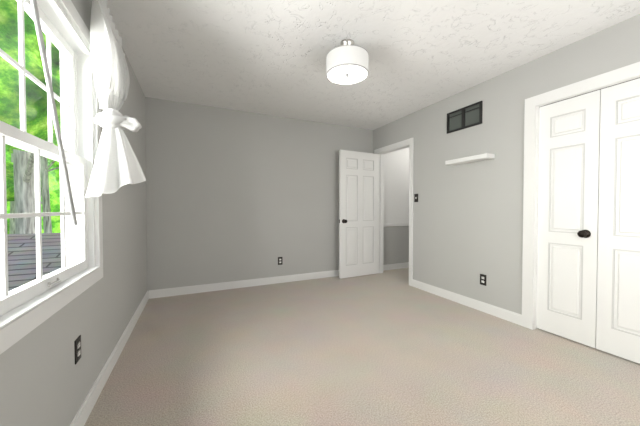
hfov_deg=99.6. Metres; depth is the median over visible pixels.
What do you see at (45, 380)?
wall
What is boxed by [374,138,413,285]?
door frame
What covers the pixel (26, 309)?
window
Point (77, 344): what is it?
electrical outlet
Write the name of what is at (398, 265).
baseboard
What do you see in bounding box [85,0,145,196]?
curtain
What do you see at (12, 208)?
trees
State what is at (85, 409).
baseboard
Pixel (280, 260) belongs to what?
electrical outlet
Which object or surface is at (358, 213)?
entry door
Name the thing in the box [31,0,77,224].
rod
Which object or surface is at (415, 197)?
switch plate
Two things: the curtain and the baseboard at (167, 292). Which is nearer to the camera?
the curtain
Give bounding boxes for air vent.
[447,101,482,133]
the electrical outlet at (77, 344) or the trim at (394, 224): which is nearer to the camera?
the electrical outlet at (77, 344)
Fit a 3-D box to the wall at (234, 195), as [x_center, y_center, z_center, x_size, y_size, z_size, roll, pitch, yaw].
[0.425,-0.198,4.504,5.620,2.440,0.120,0,1,-25]
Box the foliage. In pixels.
[5,146,60,233]
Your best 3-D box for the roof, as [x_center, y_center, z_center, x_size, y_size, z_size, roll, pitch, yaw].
[-6.012,1.567,0.831,8.825,2.493,12.500,0,1,-25]
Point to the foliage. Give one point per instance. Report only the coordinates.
(56, 205)
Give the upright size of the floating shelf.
0.045 m
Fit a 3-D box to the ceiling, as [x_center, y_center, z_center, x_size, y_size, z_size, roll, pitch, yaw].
[1.274,-1.439,2.381,5.800,0.120,4.643,0,1,-25]
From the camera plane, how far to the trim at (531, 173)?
2.45 m
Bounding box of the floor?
[84,268,639,425]
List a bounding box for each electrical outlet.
[74,335,80,363]
[278,257,282,264]
[480,274,485,285]
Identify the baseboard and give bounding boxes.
[70,291,148,425]
[149,270,338,298]
[383,262,408,270]
[412,279,521,325]
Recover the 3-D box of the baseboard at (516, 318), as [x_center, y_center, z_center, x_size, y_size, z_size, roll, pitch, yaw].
[1.601,0.996,3.179,0.014,0.100,1.415,0,1,-25]
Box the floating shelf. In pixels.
[445,153,494,164]
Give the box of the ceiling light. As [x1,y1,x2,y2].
[326,39,368,84]
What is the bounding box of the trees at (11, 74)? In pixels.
[0,0,60,233]
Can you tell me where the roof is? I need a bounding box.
[0,233,60,294]
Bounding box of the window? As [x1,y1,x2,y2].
[0,0,102,353]
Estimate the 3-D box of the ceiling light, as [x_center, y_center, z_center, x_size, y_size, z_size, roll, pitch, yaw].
[0.221,-1.237,2.193,0.342,0.277,0.342,0,1,-25]
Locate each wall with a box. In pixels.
[0,0,146,425]
[145,97,409,290]
[373,14,639,314]
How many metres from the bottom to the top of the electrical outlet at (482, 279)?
0.115 m
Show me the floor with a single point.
(389, 348)
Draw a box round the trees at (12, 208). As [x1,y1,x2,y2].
[9,153,59,233]
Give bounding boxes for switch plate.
[414,194,417,201]
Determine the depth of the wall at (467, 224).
2.86 m
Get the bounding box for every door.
[339,150,378,278]
[536,78,639,363]
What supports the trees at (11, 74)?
on the ground
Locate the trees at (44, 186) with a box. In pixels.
[6,156,59,232]
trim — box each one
[384,223,408,226]
[522,62,639,329]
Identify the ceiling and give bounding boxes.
[106,0,639,129]
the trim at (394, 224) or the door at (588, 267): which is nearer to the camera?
the door at (588, 267)
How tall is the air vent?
0.240 m
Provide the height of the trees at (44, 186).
12.452 m

